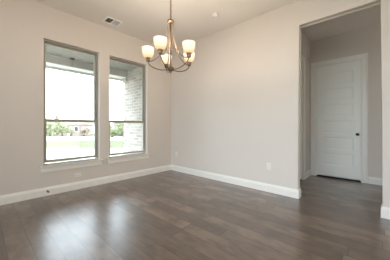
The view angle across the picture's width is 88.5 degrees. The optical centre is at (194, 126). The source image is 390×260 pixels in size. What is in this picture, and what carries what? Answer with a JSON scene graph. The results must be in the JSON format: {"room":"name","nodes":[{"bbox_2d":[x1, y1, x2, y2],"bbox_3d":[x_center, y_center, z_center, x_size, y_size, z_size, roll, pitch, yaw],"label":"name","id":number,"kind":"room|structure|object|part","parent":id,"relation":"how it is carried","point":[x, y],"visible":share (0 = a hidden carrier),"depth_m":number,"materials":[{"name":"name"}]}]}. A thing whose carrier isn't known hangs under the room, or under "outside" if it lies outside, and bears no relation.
{"room":"empty dining room","nodes":[
{"label":"empty dining room","id":0,"kind":"room"},
{"bbox_2d":[0,0,170,195],"bbox_3d":[-2.298,-0.415,3.464,0.220,3.050,4.960,0,0,43],"label":"wall","id":1,"kind":"structure","parent":0,"point":[24,24],"depth_m":3.17,"materials":[{"name":"paint"}]},
{"bbox_2d":[39,39,102,172],"bbox_3d":[-2.156,-0.341,3.537,0.206,2.139,0.970,0,0,43],"label":"window","id":2,"kind":"structure","parent":1,"relation":"in","point":[54,166],"depth_m":3.56,"materials":[{"name":"beige plastic"}]},
{"bbox_3d":[-2.212,-0.730,3.588,0.025,1.313,0.816,0,0,43],"label":"sash","id":3,"kind":"part","parent":2,"relation":"part of","materials":[{"name":"glass"}]},
{"bbox_3d":[-2.188,0.234,3.566,0.032,0.718,0.816,0,0,43],"label":"sash","id":4,"kind":"part","parent":2,"relation":"part of","materials":[{"name":"glass"}]},
{"bbox_2d":[0,165,170,204],"bbox_3d":[-2.258,1.042,3.334,0.016,0.135,4.824,0,0,43],"label":"baseboard","id":5,"kind":"structure","parent":1,"relation":"attached to","point":[36,193],"depth_m":3.48,"materials":[{"name":"white paint"}]},
{"bbox_2d":[107,56,149,163],"bbox_3d":[-1.436,-0.341,4.314,0.206,2.139,0.980,0,0,43],"label":"window","id":6,"kind":"structure","parent":1,"relation":"in","point":[127,157],"depth_m":4.52,"materials":[{"name":"beige plastic"}]},
{"bbox_3d":[-1.491,-0.730,4.366,0.025,1.313,0.826,0,0,43],"label":"sash","id":7,"kind":"part","parent":6,"relation":"part of","materials":[{"name":"beige plastic"}]},
{"bbox_3d":[-1.468,0.234,4.344,0.032,0.718,0.826,0,0,43],"label":"sash","id":8,"kind":"part","parent":6,"relation":"part of","materials":[{"name":"glass"}]},
{"bbox_2d":[0,170,389,259],"bbox_3d":[0.538,1.170,2.075,5.830,0.120,6.775,0,0,43],"label":"floor","id":9,"kind":"structure","parent":0,"point":[170,214],"depth_m":2.33,"materials":[{"name":"brown wood"}]},
{"bbox_2d":[33,0,380,49],"bbox_3d":[0.469,-2.015,2.015,6.250,0.150,6.995,0,0,43],"label":"ceiling","id":10,"kind":"structure","parent":0,"point":[143,20],"depth_m":3.53,"materials":[{"name":"paint"}]},
{"bbox_2d":[102,16,122,26],"bbox_3d":[-1.524,-1.933,3.697,0.230,0.015,0.290,0,0,43],"label":"ceiling vent","id":11,"kind":"object","parent":10,"relation":"in","point":[109,20],"visible":1,"depth_m":3.69,"materials":[{"name":"white metal"}]},
{"bbox_2d":[142,2,194,72],"bbox_3d":[-0.258,-1.273,2.264,0.618,1.334,0.621,0,0,43],"label":"chandelier","id":12,"kind":"object","parent":10,"relation":"hanging from","point":[160,42],"visible":1,"depth_m":2.21,"materials":[{"name":"white glass"}]},
{"bbox_3d":[-0.531,-0.831,2.261,0.139,0.114,0.139,0,0,43],"label":"lamp shade","id":13,"kind":"part","parent":12,"relation":"part of","materials":[{"name":"white glass"}]},
{"bbox_3d":[-0.350,-0.831,2.020,0.139,0.114,0.139,0,0,43],"label":"lamp shade","id":14,"kind":"part","parent":12,"relation":"part of","materials":[{"name":"white glass"}]},
{"bbox_3d":[-0.316,-0.958,2.130,0.009,0.450,0.231,0,0,17],"label":"rod","id":15,"kind":"part","parent":12,"relation":"part of","materials":[{"name":"brown metal"}]},
{"bbox_3d":[-0.359,-0.831,2.507,0.139,0.114,0.139,0,0,43],"label":"lamp shade","id":16,"kind":"part","parent":12,"relation":"part of","materials":[{"name":"white glass"}]},
{"bbox_3d":[-0.160,-0.957,2.184,0.232,0.450,0.010,0,0,35],"label":"rod","id":17,"kind":"part","parent":12,"relation":"part of","materials":[{"name":"brown metal"}]},
{"bbox_3d":[-0.066,-0.831,2.118,0.139,0.114,0.139,0,0,43],"label":"lamp shade","id":18,"kind":"part","parent":12,"relation":"part of","materials":[{"name":"white glass"}]},
{"bbox_3d":[-0.071,-0.831,2.419,0.139,0.114,0.139,0,0,43],"label":"lamp shade","id":19,"kind":"part","parent":12,"relation":"part of","materials":[{"name":"white glass"}]},
{"bbox_2d":[211,12,218,17],"bbox_3d":[0.348,-1.917,3.467,0.128,0.045,0.128,0,0,43],"label":"smoke detector","id":20,"kind":"object","parent":10,"relation":"attached to","point":[214,15],"visible":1,"depth_m":3.43,"materials":[{"name":"white plastic"}]},
{"bbox_2d":[171,0,389,207],"bbox_3d":[1.455,-0.415,3.286,5.530,3.050,0.120,0,0,43],"label":"wall","id":21,"kind":"structure","parent":0,"point":[235,110],"depth_m":3.60,"materials":[{"name":"paint"}]},
{"bbox_2d":[171,165,300,198],"bbox_3d":[0.528,1.042,4.134,3.016,0.135,0.136,0,0,43],"label":"baseboard","id":22,"kind":"structure","parent":21,"relation":"attached to","point":[294,193],"depth_m":3.69,"materials":[{"name":"white paint"}]},
{"bbox_2d":[381,204,389,219],"bbox_3d":[2.893,1.042,1.944,1.596,0.135,0.136,0,0,43],"label":"baseboard","id":23,"kind":"structure","parent":21,"relation":"attached to","point":[385,211],"depth_m":2.41,"materials":[{"name":"white paint"}]},
{"bbox_2d":[301,31,310,170],"bbox_3d":[2.024,-0.415,3.996,0.120,3.050,1.695,0,0,43],"label":"wall","id":24,"kind":"structure","parent":0,"point":[305,42],"depth_m":4.45,"materials":[{"name":"paint"}]},
{"bbox_2d":[300,54,305,180],"bbox_3d":[1.933,-0.163,3.856,0.177,2.545,1.025,0,0,43],"label":"door","id":25,"kind":"structure","parent":24,"relation":"in","point":[303,59],"depth_m":4.14,"materials":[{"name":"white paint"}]},
{"bbox_2d":[306,169,310,177],"bbox_3d":[2.482,1.042,4.390,0.016,0.135,0.495,0,0,43],"label":"baseboard","id":26,"kind":"structure","parent":24,"relation":"attached to","point":[308,173],"depth_m":4.39,"materials":[{"name":"white paint"}]},
{"bbox_2d":[318,174,359,180],"bbox_3d":[3.191,-0.415,3.011,3.210,3.050,1.835,0,0,43],"label":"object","id":27,"kind":"structure","parent":0,"point":[318,174],"depth_m":4.31,"materials":[{"name":"paint"}]},
{"bbox_2d":[311,24,381,177],"bbox_3d":[3.767,-0.415,3.619,3.190,3.050,0.120,0,0,43],"label":"wall","id":28,"kind":"structure","parent":0,"point":[368,39],"depth_m":3.88,"materials":[{"name":"paint"}]},
{"bbox_2d":[311,53,367,182],"bbox_3d":[3.034,-0.163,4.259,0.990,2.545,0.177,0,0,43],"label":"door","id":29,"kind":"structure","parent":28,"relation":"in","point":[339,86],"depth_m":4.20,"materials":[{"name":"white paint"}]},
{"bbox_3d":[3.032,-1.034,4.256,0.538,0.262,0.032,0,0,43],"label":"panel","id":30,"kind":"part","parent":29,"relation":"part of","materials":[{"name":"paint"}]},
{"bbox_3d":[3.032,-0.685,4.256,0.538,0.262,0.032,0,0,43],"label":"panel","id":31,"kind":"part","parent":29,"relation":"part of","materials":[{"name":"paint"}]},
{"bbox_3d":[3.032,-0.337,4.256,0.538,0.262,0.032,0,0,43],"label":"panel","id":32,"kind":"part","parent":29,"relation":"part of","materials":[{"name":"paint"}]},
{"bbox_3d":[3.032,0.012,4.256,0.538,0.262,0.032,0,0,43],"label":"panel","id":33,"kind":"part","parent":29,"relation":"part of","materials":[{"name":"paint"}]},
{"bbox_3d":[3.032,0.360,4.256,0.538,0.262,0.032,0,0,43],"label":"panel","id":34,"kind":"part","parent":29,"relation":"part of","materials":[{"name":"paint"}]},
{"bbox_3d":[3.032,0.709,4.256,0.538,0.262,0.032,0,0,43],"label":"panel","id":35,"kind":"part","parent":29,"relation":"part of","materials":[{"name":"paint"}]},
{"bbox_2d":[368,177,381,184],"bbox_3d":[4.133,1.042,3.188,2.067,0.135,0.016,0,0,43],"label":"baseboard","id":36,"kind":"structure","parent":28,"relation":"attached to","point":[371,180],"depth_m":3.82,"materials":[{"name":"white paint"}]},
{"label":"outside","id":37,"kind":"structure","parent":0,"visible":0},
{"bbox_2d":[47,132,123,161],"bbox_3d":[0.000,1.860,85.000,487.273,0.300,487.816,0,0,43],"label":"ground","id":38,"kind":"structure","parent":37,"point":[50,143],"depth_m":20.00,"materials":[{"name":"green plant"}]},
{"bbox_2d":[47,122,60,135],"bbox_3d":[-26.055,0.086,36.014,3.480,3.248,3.320,0,0,43],"label":"broadleaf tree","id":39,"kind":"object","parent":38,"relation":"on","point":[49,128],"visible":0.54,"depth_m":35.55,"materials":[{"name":"green plant"}]},
{"bbox_2d":[52,122,71,136],"bbox_3d":[-22.654,0.486,33.924,2.346,2.449,3.120,0,0,21],"label":"broadleaf tree","id":40,"kind":"object","parent":38,"relation":"on","point":[58,127],"visible":1,"depth_m":33.69,"materials":[{"name":"green plant"}]},
{"bbox_2d":[58,122,93,134],"bbox_3d":[-24.393,0.185,40.998,5.200,3.050,4.600,0,0,0],"label":"house","id":41,"kind":"structure","parent":38,"relation":"on","point":[76,126],"depth_m":39.00,"materials":[{"name":"beige"}]},
{"bbox_2d":[80,127,89,135],"bbox_3d":[-19.861,0.841,36.018,1.925,1.738,1.677,0,0,43],"label":"shrub","id":42,"kind":"object","parent":38,"relation":"on","point":[84,130],"visible":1,"depth_m":35.84,"materials":[{"name":"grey plant"}]},
{"bbox_2d":[110,124,116,136],"bbox_3d":[-12.823,0.629,30.821,2.446,2.161,2.708,0,0,43],"label":"broadleaf tree","id":43,"kind":"object","parent":38,"relation":"on","point":[113,133],"visible":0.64,"depth_m":30.49,"materials":[{"name":"green plant"}]},
{"bbox_2d":[116,123,123,137],"bbox_3d":[-10.792,0.460,30.124,1.588,2.501,2.192,0,0,43],"label":"broadleaf tree","id":44,"kind":"object","parent":38,"relation":"on","point":[120,130],"visible":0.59,"depth_m":29.70,"materials":[{"name":"green plant"}]},
{"bbox_3d":[-5.000,1.704,7.250,39.744,0.012,37.274,0,0,43],"label":"dirt yard","id":45,"kind":"structure","parent":0,"visible":0},
{"bbox_2d":[124,67,141,154],"bbox_3d":[-1.486,0.105,5.328,1.120,3.210,0.300,0,0,43],"label":"brick wall","id":46,"kind":"structure","parent":45,"relation":"on","point":[133,87],"depth_m":5.24,"materials":[{"name":"white brick"}]},
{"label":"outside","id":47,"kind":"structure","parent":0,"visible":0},
{"bbox_2d":[47,148,123,158],"bbox_3d":[-15.000,1.704,13.000,90.000,0.012,5.200,0,0,0],"label":"dirt lot","id":48,"kind":"structure","parent":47,"point":[52,153],"depth_m":13.01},
{"bbox_3d":[-3.487,1.450,3.263,1.250,0.520,6.050,0,0,43],"label":"porch slab","id":49,"kind":"object","parent":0,"visible":0},
{"bbox_3d":[-5.750,-0.065,1.407,0.250,2.510,0.250,0,0,43],"label":"porch post","id":50,"kind":"object","parent":49,"relation":"on","visible":0},
{"bbox_2d":[46,54,127,76],"bbox_3d":[-3.882,-1.417,3.424,0.250,0.167,5.750,0,0,43],"label":"beam","id":51,"kind":"structure","parent":50,"relation":"on","point":[49,58],"depth_m":4.55,"materials":[{"name":"paint"}]},
{"bbox_2d":[46,65,121,80],"bbox_3d":[-3.985,-1.442,3.519,0.030,0.355,5.750,0,0,43],"label":"fascia","id":52,"kind":"object","parent":51,"relation":"attached to","point":[48,67],"depth_m":4.72,"materials":[{"name":"paint"}]},
{"bbox_2d":[46,62,127,78],"bbox_3d":[-3.883,-1.327,3.425,0.248,0.013,5.750,0,0,43],"label":"soffit","id":53,"kind":"structure","parent":51,"relation":"attached to","point":[47,63],"depth_m":4.64,"materials":[{"name":"paint"}]},
{"bbox_2d":[46,45,137,70],"bbox_3d":[-3.457,-1.560,3.236,1.170,0.120,6.050,0,0,43],"label":"ceiling","id":54,"kind":"structure","parent":51,"relation":"on","point":[51,50],"depth_m":4.29,"materials":[{"name":"paint"}]},
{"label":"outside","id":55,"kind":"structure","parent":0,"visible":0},
{"bbox_2d":[47,137,123,139],"bbox_3d":[-15.000,1.705,28.750,115.835,0.010,108.153,0,0,43],"label":"street","id":56,"kind":"structure","parent":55,"point":[48,138],"depth_m":28.10,"materials":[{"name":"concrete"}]}
]}

